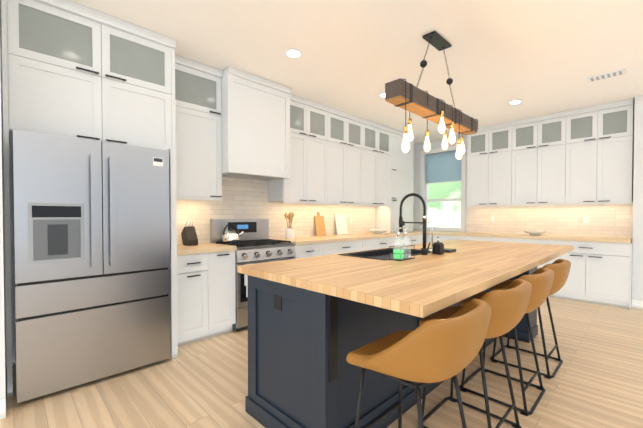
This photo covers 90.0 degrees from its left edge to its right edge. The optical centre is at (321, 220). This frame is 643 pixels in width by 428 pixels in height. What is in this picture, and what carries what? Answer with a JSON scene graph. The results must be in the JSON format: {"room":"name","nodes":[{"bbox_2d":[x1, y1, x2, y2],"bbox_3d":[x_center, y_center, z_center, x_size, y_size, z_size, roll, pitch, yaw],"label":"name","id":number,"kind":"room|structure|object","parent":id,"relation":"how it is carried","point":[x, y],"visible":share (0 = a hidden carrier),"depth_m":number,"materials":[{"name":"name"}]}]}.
{"room":"kitchen","nodes":[
{"label":"kitchen","id":0,"kind":"room"},
{"bbox_2d":[0,297,642,427],"bbox_3d":[1.031,1.325,0.708,11.700,0.100,8.700,-1,1,-44],"label":"floor","id":1,"kind":"structure","parent":0,"point":[596,381],"depth_m":2.38,"materials":[{"name":"brown wood"}]},
{"bbox_2d":[12,129,170,402],"bbox_3d":[-1.953,0.315,2.752,0.982,1.855,0.900,-1,1,-44],"label":"fridge","id":2,"kind":"object","parent":1,"relation":"on","point":[91,230],"visible":1,"depth_m":2.39,"materials":[{"name":"metal"}]},
{"bbox_2d":[168,252,216,351],"bbox_3d":[-1.472,0.776,3.434,0.370,0.910,0.630,-1,1,-44],"label":"base cabinet","id":3,"kind":"object","parent":1,"relation":"on","point":[193,279],"depth_m":3.19,"materials":[{"name":"white wood"}]},
{"bbox_2d":[170,244,236,255],"bbox_3d":[-1.373,0.298,3.506,0.626,0.044,0.655,-1,1,-44],"label":"countertop","id":4,"kind":"structure","parent":3,"relation":"on","point":[182,250],"depth_m":3.30,"materials":[{"name":"beige wood"}]},
{"bbox_2d":[181,220,197,245],"bbox_3d":[-1.484,0.131,3.615,0.110,0.283,0.200,-1,1,-44],"label":"knife block","id":5,"kind":"object","parent":4,"relation":"on","point":[189,236],"visible":1,"depth_m":3.58,"materials":[{"name":"brown wood"}]},
{"bbox_2d":[217,252,235,335],"bbox_3d":[-1.292,0.773,3.610,0.374,0.910,0.630,-1,1,-44],"label":"base cabinet","id":6,"kind":"object","parent":1,"relation":"on","point":[226,275],"depth_m":3.45,"materials":[{"name":"white wood"}]},
{"bbox_2d":[210,219,295,330],"bbox_3d":[-0.827,0.600,3.994,0.822,1.245,0.725,-1,1,-44],"label":"stove","id":7,"kind":"object","parent":1,"relation":"on","point":[255,244],"visible":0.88,"depth_m":3.88,"materials":[{"name":"grey metal"}]},
{"bbox_2d":[222,223,243,242],"bbox_3d":[-1.082,0.143,3.922,0.256,0.228,0.210,-1,1,-44],"label":"kettle","id":8,"kind":"object","parent":7,"relation":"on","point":[231,236],"visible":1,"depth_m":3.85,"materials":[{"name":"silver metal"}]},
{"bbox_2d":[244,263,252,296],"bbox_3d":[-0.789,0.653,3.541,0.110,0.354,0.044,-1,1,-44],"label":"towel","id":9,"kind":"object","parent":7,"relation":"hanging from","point":[245,280],"visible":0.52,"depth_m":3.50,"materials":[{"name":"fabric"}]},
{"bbox_2d":[294,244,328,258],"bbox_3d":[-0.362,0.759,4.521,0.564,0.910,0.630,-1,1,-44],"label":"base cabinet","id":10,"kind":"object","parent":1,"relation":"on","point":[302,250],"depth_m":4.29,"materials":[{"name":"white wood"}]},
{"bbox_2d":[281,232,426,243],"bbox_3d":[0.669,0.266,5.505,3.426,0.044,0.655,-1,1,-44],"label":"countertop","id":11,"kind":"structure","parent":10,"relation":"on","point":[362,236],"depth_m":4.90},
{"bbox_2d":[284,212,293,238],"bbox_3d":[-0.449,0.062,4.628,0.142,0.390,0.124,-1,1,-44],"label":"utensil crock","id":12,"kind":"object","parent":11,"relation":"on","point":[290,229],"visible":1,"depth_m":4.58,"materials":[{"name":"white ceramic"}]},
{"bbox_2d":[314,212,325,235],"bbox_3d":[-0.026,0.051,5.226,0.210,0.388,0.090,-1,1,-44],"label":"cutting board","id":13,"kind":"object","parent":11,"relation":"on","point":[319,225],"visible":0.98,"depth_m":5.21,"materials":[{"name":"brown wood"}]},
{"bbox_2d":[334,214,347,234],"bbox_3d":[0.345,0.061,5.577,0.270,0.355,0.083,-1,1,-44],"label":"marble board","id":14,"kind":"object","parent":11,"relation":"on","point":[341,224],"visible":0.98,"depth_m":5.56,"materials":[{"name":"white stone"}]},
{"bbox_2d":[369,229,385,233],"bbox_3d":[1.036,0.198,5.874,0.330,0.078,0.330,-1,1,-44],"label":"bowl","id":15,"kind":"object","parent":11,"relation":"on","point":[377,231],"visible":1,"depth_m":5.79,"materials":[{"name":"white ceramic"}]},
{"bbox_2d":[329,240,368,254],"bbox_3d":[0.135,0.751,5.008,1.070,0.910,0.630,-1,1,-44],"label":"base cabinet","id":16,"kind":"object","parent":1,"relation":"on","point":[346,246],"depth_m":4.83,"materials":[{"name":"white wood"}]},
{"bbox_2d":[369,236,400,249],"bbox_3d":[0.814,0.741,5.673,1.070,0.910,0.630,-1,1,-44],"label":"base cabinet","id":17,"kind":"object","parent":1,"relation":"on","point":[389,240],"depth_m":5.48,"materials":[{"name":"white wood"}]},
{"bbox_2d":[375,129,412,231],"bbox_3d":[1.486,-0.763,6.503,0.835,1.982,0.350,-1,1,-44],"label":"tall cabinet","id":18,"kind":"object","parent":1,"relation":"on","point":[387,216],"depth_m":6.31,"materials":[{"name":"white wood"}]},
{"bbox_2d":[245,259,552,427],"bbox_3d":[0.976,0.787,2.749,3.011,0.910,1.146,-1,1,-44],"label":"kitchen island","id":19,"kind":"object","parent":1,"relation":"on","point":[314,321],"depth_m":1.83,"materials":[{"name":"blue wood"}]},
{"bbox_2d":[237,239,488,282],"bbox_3d":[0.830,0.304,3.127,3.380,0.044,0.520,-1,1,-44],"label":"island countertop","id":20,"kind":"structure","parent":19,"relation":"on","point":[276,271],"depth_m":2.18,"materials":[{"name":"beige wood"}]},
{"bbox_2d":[341,247,428,258],"bbox_3d":[0.605,0.404,2.844,0.840,0.248,0.470,-1,1,-44],"label":"sink","id":21,"kind":"object","parent":20,"relation":"in","point":[382,253],"depth_m":3.01,"materials":[{"name":"black metal"}]},
{"bbox_2d":[399,193,429,254],"bbox_3d":[0.813,0.021,2.821,0.108,0.529,0.277,-1,1,-44],"label":"faucet","id":22,"kind":"object","parent":20,"relation":"on","point":[424,250],"visible":1,"depth_m":2.73,"materials":[{"name":"black metal"}]},
{"bbox_2d":[420,221,432,252],"bbox_3d":[0.933,0.142,2.869,0.061,0.285,0.134,-1,1,-44],"label":"tap","id":23,"kind":"object","parent":20,"relation":"on","point":[432,235],"visible":0.79,"depth_m":2.84,"materials":[{"name":"silver metal"}]},
{"bbox_2d":[285,243,572,318],"bbox_3d":[1.296,0.311,2.652,3.380,0.044,0.810,-1,1,-44],"label":"island countertop","id":24,"kind":"structure","parent":19,"relation":"on","point":[422,286],"depth_m":1.78,"materials":[{"name":"beige wood"}]},
{"bbox_2d":[389,227,414,260],"bbox_3d":[0.615,0.170,2.451,0.210,0.242,0.100,-1,1,-44],"label":"soap caddy","id":25,"kind":"object","parent":24,"relation":"on","point":[398,255],"visible":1,"depth_m":2.41,"materials":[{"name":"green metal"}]},
{"bbox_2d":[432,236,443,254],"bbox_3d":[1.007,0.211,2.773,0.070,0.150,0.070,-1,1,-44],"label":"soap dispenser","id":26,"kind":"object","parent":24,"relation":"on","point":[438,247],"visible":1,"depth_m":2.75,"materials":[{"name":"metal"}]},
{"bbox_2d":[444,248,455,252],"bbox_3d":[1.154,0.271,2.967,0.140,0.023,0.120,-1,1,-44],"label":"coasters","id":27,"kind":"object","parent":19,"relation":"on","point":[448,250],"visible":0.54,"depth_m":2.93,"materials":[{"name":"grey plastic"}]},
{"bbox_2d":[354,368,466,427],"bbox_3d":[0.421,0.958,1.476,0.456,0.610,0.469,-1,1,-44],"label":"frame","id":28,"kind":"object","parent":1,"relation":"on","point":[417,388],"visible":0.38,"depth_m":1.47,"materials":[{"name":"black metal"}]},
{"bbox_2d":[346,299,490,382],"bbox_3d":[0.444,0.511,1.445,0.547,0.315,0.528,-1,1,-44],"label":"seat","id":29,"kind":"object","parent":28,"relation":"on","point":[434,350],"visible":1,"depth_m":1.21,"materials":[{"name":"beige leather"}]},
{"bbox_2d":[401,236,422,245],"bbox_3d":[1.506,0.730,6.350,1.106,0.910,0.630,-1,1,-44],"label":"base cabinet","id":30,"kind":"object","parent":1,"relation":"on","point":[414,239],"depth_m":6.15,"materials":[{"name":"white wood"}]},
{"bbox_2d":[428,235,479,242],"bbox_3d":[2.762,0.730,6.314,0.630,0.910,1.100,-1,1,-44],"label":"base cabinet","id":31,"kind":"object","parent":1,"relation":"on","point":[443,237],"depth_m":6.11,"materials":[{"name":"white wood"}]},
{"bbox_2d":[422,336,521,427],"bbox_3d":[0.896,0.950,1.941,0.456,0.610,0.469,-1,1,-44],"label":"frame","id":32,"kind":"object","parent":1,"relation":"on","point":[486,412],"visible":0.44,"depth_m":1.95,"materials":[{"name":"black metal"}]},
{"bbox_2d":[419,279,531,338],"bbox_3d":[0.919,0.504,1.911,0.547,0.315,0.528,-1,1,-44],"label":"seat","id":33,"kind":"object","parent":32,"relation":"on","point":[508,303],"visible":0.62,"depth_m":1.66,"materials":[{"name":"beige leather"}]},
{"bbox_2d":[459,313,545,415],"bbox_3d":[1.331,0.944,2.368,0.456,0.610,0.469,-1,1,-44],"label":"frame","id":34,"kind":"object","parent":1,"relation":"on","point":[525,412],"visible":0.67,"depth_m":2.32,"materials":[{"name":"black metal"}]},
{"bbox_2d":[460,267,553,313],"bbox_3d":[1.355,0.497,2.337,0.547,0.315,0.528,-1,1,-44],"label":"seat","id":35,"kind":"object","parent":34,"relation":"on","point":[541,279],"visible":0.54,"depth_m":2.09,"materials":[{"name":"beige leather"}]},
{"bbox_2d":[480,239,539,268],"bbox_3d":[3.441,0.741,5.621,0.630,0.910,1.080,-1,1,-44],"label":"base cabinet","id":36,"kind":"object","parent":1,"relation":"on","point":[533,241],"depth_m":5.35,"materials":[{"name":"white wood"}]},
{"bbox_2d":[490,297,562,378],"bbox_3d":[1.810,0.936,2.837,0.456,0.610,0.469,-1,1,-44],"label":"frame","id":37,"kind":"object","parent":1,"relation":"on","point":[547,357],"visible":0.69,"depth_m":2.81,"materials":[{"name":"black metal"}]},
{"bbox_2d":[492,259,570,295],"bbox_3d":[1.833,0.490,2.806,0.547,0.315,0.528,-1,1,-44],"label":"seat","id":38,"kind":"object","parent":37,"relation":"on","point":[560,268],"visible":0.33,"depth_m":2.56,"materials":[{"name":"beige leather"}]},
{"bbox_2d":[540,239,632,309],"bbox_3d":[4.089,0.752,4.959,0.630,0.910,1.012,-1,1,-44],"label":"base cabinet","id":39,"kind":"object","parent":1,"relation":"on","point":[600,273],"depth_m":4.63,"materials":[{"name":"white wood"}]},
{"bbox_2d":[412,231,631,242],"bbox_3d":[3.163,0.260,5.879,0.655,0.044,3.608,-1,1,-44],"label":"countertop","id":40,"kind":"structure","parent":39,"relation":"on","point":[575,239],"depth_m":5.20,"materials":[{"name":"beige wood"}]},
{"bbox_2d":[523,230,545,234],"bbox_3d":[3.598,0.205,5.430,0.330,0.078,0.330,-1,1,-44],"label":"bowl","id":41,"kind":"object","parent":40,"relation":"on","point":[534,232],"visible":1,"depth_m":5.35,"materials":[{"name":"white ceramic"}]},
{"bbox_2d":[0,16,642,399],"bbox_3d":[1.073,-0.194,0.641,11.700,2.940,8.580,-1,1,-44],"label":"wall","id":42,"kind":"structure","parent":0,"point":[637,256],"depth_m":4.42,"materials":[{"name":"paint"}]},
{"bbox_2d":[0,398,5,418],"bbox_3d":[-3.663,1.219,0.437,4.615,0.120,0.014,-1,1,-44],"label":"baseboard","id":43,"kind":"structure","parent":42,"relation":"attached to","point":[3,401],"depth_m":2.04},
{"bbox_2d":[5,0,112,144],"bbox_3d":[-2.200,-1.170,2.690,0.613,1.046,0.630,-1,1,-44],"label":"upper cabinet","id":44,"kind":"object","parent":42,"relation":"attached to","point":[72,69],"depth_m":2.45,"materials":[{"name":"white wood"}]},
{"bbox_2d":[113,17,176,155],"bbox_3d":[-1.836,-1.176,3.046,0.644,1.046,0.630,-1,1,-44],"label":"upper cabinet","id":45,"kind":"object","parent":42,"relation":"attached to","point":[144,60],"depth_m":2.86,"materials":[{"name":"white wood"}]},
{"bbox_2d":[169,56,222,199],"bbox_3d":[-1.483,-0.985,3.591,0.613,1.446,0.350,-1,1,-44],"label":"upper cabinet","id":46,"kind":"object","parent":42,"relation":"attached to","point":[195,173],"depth_m":3.49,"materials":[{"name":"white wood"}]},
{"bbox_2d":[221,66,290,180],"bbox_3d":[-0.888,-1.131,4.051,0.878,1.168,0.533,-1,1,-44],"label":"range hood","id":47,"kind":"object","parent":42,"relation":"attached to","point":[255,110],"visible":0.92,"depth_m":3.83,"materials":[{"name":"white wood"}]},
{"bbox_2d":[268,94,312,203],"bbox_3d":[-0.459,-1.001,4.594,0.485,1.446,0.350,-1,1,-44],"label":"upper cabinet","id":48,"kind":"object","parent":42,"relation":"attached to","point":[298,188],"depth_m":4.51,"materials":[{"name":"white wood"}]},
{"bbox_2d":[177,177,413,244],"bbox_3d":[0.150,-0.173,5.456,5.541,0.855,0.007,-1,1,-44],"label":"backsplash","id":49,"kind":"structure","parent":42,"relation":"attached to","point":[244,198],"depth_m":4.49,"materials":[{"name":"tile"}]},
{"bbox_2d":[313,101,332,203],"bbox_3d":[-0.178,-1.005,4.870,0.544,1.446,0.350,-1,1,-44],"label":"upper cabinet","id":50,"kind":"object","parent":42,"relation":"attached to","point":[322,114],"depth_m":4.82,"materials":[{"name":"white wood"}]},
{"bbox_2d":[333,108,348,203],"bbox_3d":[0.126,-1.010,5.167,0.545,1.446,0.350,-1,1,-44],"label":"upper cabinet","id":51,"kind":"object","parent":42,"relation":"attached to","point":[340,119],"depth_m":5.11,"materials":[{"name":"white wood"}]},
{"bbox_2d":[349,114,364,203],"bbox_3d":[0.429,-1.014,5.464,0.545,1.446,0.350,-1,1,-44],"label":"upper cabinet","id":52,"kind":"object","parent":42,"relation":"attached to","point":[356,124],"depth_m":5.39,"materials":[{"name":"white wood"}]},
{"bbox_2d":[365,120,380,203],"bbox_3d":[0.733,-1.019,5.761,0.545,1.446,0.350,-1,1,-44],"label":"upper cabinet","id":53,"kind":"object","parent":42,"relation":"attached to","point":[372,129],"depth_m":5.70,"materials":[{"name":"white wood"}]},
{"bbox_2d":[369,124,392,207],"bbox_3d":[1.036,-1.024,6.058,0.544,1.446,0.350,-1,1,-44],"label":"upper cabinet","id":54,"kind":"object","parent":42,"relation":"attached to","point":[386,132],"depth_m":6.00,"materials":[{"name":"white wood"}]},
{"bbox_2d":[420,144,465,231],"bbox_3d":[2.626,-0.677,6.949,0.145,1.785,1.000,-1,1,-44],"label":"window","id":55,"kind":"structure","parent":42,"relation":"in","point":[462,199],"depth_m":6.88,"materials":[{"name":"white wood"}]},
{"bbox_2d":[425,151,460,183],"bbox_3d":[2.626,-1.149,6.941,0.015,0.650,0.810,-1,1,-44],"label":"window shade","id":56,"kind":"object","parent":55,"relation":"attached to","point":[444,167],"visible":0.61,"depth_m":6.93,"materials":[{"name":"blue fabric"}]},
{"bbox_2d":[467,127,483,206],"bbox_3d":[3.086,-1.025,6.155,0.350,1.446,0.441,-1,1,-44],"label":"upper cabinet","id":57,"kind":"object","parent":42,"relation":"attached to","point":[475,197],"depth_m":6.08,"materials":[{"name":"white wood"}]},
{"bbox_2d":[484,123,507,205],"bbox_3d":[3.332,-1.021,5.904,0.350,1.446,0.502,-1,1,-44],"label":"upper cabinet","id":58,"kind":"object","parent":42,"relation":"attached to","point":[496,135],"depth_m":5.83,"materials":[{"name":"white wood"}]},
{"bbox_2d":[508,119,535,205],"bbox_3d":[3.599,-1.017,5.631,0.350,1.446,0.501,-1,1,-44],"label":"upper cabinet","id":59,"kind":"object","parent":42,"relation":"attached to","point":[519,131],"depth_m":5.56,"materials":[{"name":"white wood"}]},
{"bbox_2d":[532,112,559,204],"bbox_3d":[3.866,-1.013,5.359,0.350,1.446,0.501,-1,1,-44],"label":"upper cabinet","id":60,"kind":"object","parent":42,"relation":"attached to","point":[545,128],"depth_m":5.29,"materials":[{"name":"white wood"}]},
{"bbox_2d":[466,202,632,237],"bbox_3d":[3.809,-0.032,5.690,0.007,0.565,2.438,-1,1,-44],"label":"backsplash","id":61,"kind":"structure","parent":42,"relation":"attached to","point":[605,220],"depth_m":5.48,"materials":[{"name":"tile"}]},
{"bbox_2d":[583,216,588,222],"bbox_3d":[4.276,-0.027,5.202,0.006,0.120,0.074,-1,1,-44],"label":"electrical outlet","id":62,"kind":"object","parent":61,"relation":"attached to","point":[585,219],"visible":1,"depth_m":5.20,"materials":[{"name":"plastic"}]},
{"bbox_2d":[560,107,591,202],"bbox_3d":[4.132,-1.008,5.087,0.350,1.446,0.501,-1,1,-44],"label":"upper cabinet","id":63,"kind":"object","parent":42,"relation":"attached to","point":[581,156],"depth_m":5.01,"materials":[{"name":"white wood"}]},
{"bbox_2d":[588,99,633,202],"bbox_3d":[4.378,-1.004,4.836,0.350,1.446,0.442,-1,1,-44],"label":"upper cabinet","id":64,"kind":"object","parent":42,"relation":"attached to","point":[612,123],"depth_m":4.71,"materials":[{"name":"white wood"}]},
{"bbox_2d":[631,299,642,309],"bbox_3d":[5.989,1.182,2.794,0.014,0.120,4.745,-1,1,-44],"label":"baseboard","id":65,"kind":"structure","parent":42,"relation":"attached to","point":[637,304],"depth_m":4.44,"materials":[{"name":"white wood"}]},
{"bbox_2d":[0,0,642,143],"bbox_3d":[1.031,-1.715,0.660,11.700,0.100,8.700,-1,1,-44],"label":"ceiling","id":66,"kind":"structure","parent":0,"point":[541,57],"depth_m":3.16,"materials":[{"name":"paint"}]},
{"bbox_2d":[285,49,301,57],"bbox_3d":[-0.285,-1.697,3.262,0.169,0.014,0.169,0,1,1],"label":"recessed light","id":67,"kind":"object","parent":66,"relation":"in","point":[293,53],"depth_m":3.25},
{"bbox_2d":[385,31,477,158],"bbox_3d":[1.117,-1.121,3.063,1.571,1.160,0.226,-1,1,-44],"label":"pendant light","id":68,"kind":"object","parent":66,"relation":"hanging from","point":[404,94],"visible":1,"depth_m":2.91,"materials":[{"name":"brown wood"}]},
{"bbox_2d":[509,99,521,103],"bbox_3d":[2.805,-1.719,4.651,0.169,0.014,0.169,0,1,1],"label":"recessed light","id":69,"kind":"object","parent":66,"relation":"in","point":[513,101],"depth_m":4.62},
{"bbox_2d":[586,68,625,82],"bbox_3d":[3.348,-1.705,3.783,0.180,0.014,0.340,-1,1,-44],"label":"ceiling vent","id":70,"kind":"object","parent":66,"relation":"in","point":[607,75],"visible":1,"depth_m":3.76,"materials":[{"name":"grey plastic"}]},
{"label":"outside","id":71,"kind":"structure","parent":0,"visible":0},
{"bbox_2d":[428,181,460,227],"bbox_3d":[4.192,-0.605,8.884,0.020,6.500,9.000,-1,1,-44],"label":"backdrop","id":72,"kind":"structure","parent":71,"point":[444,213],"depth_m":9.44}
]}

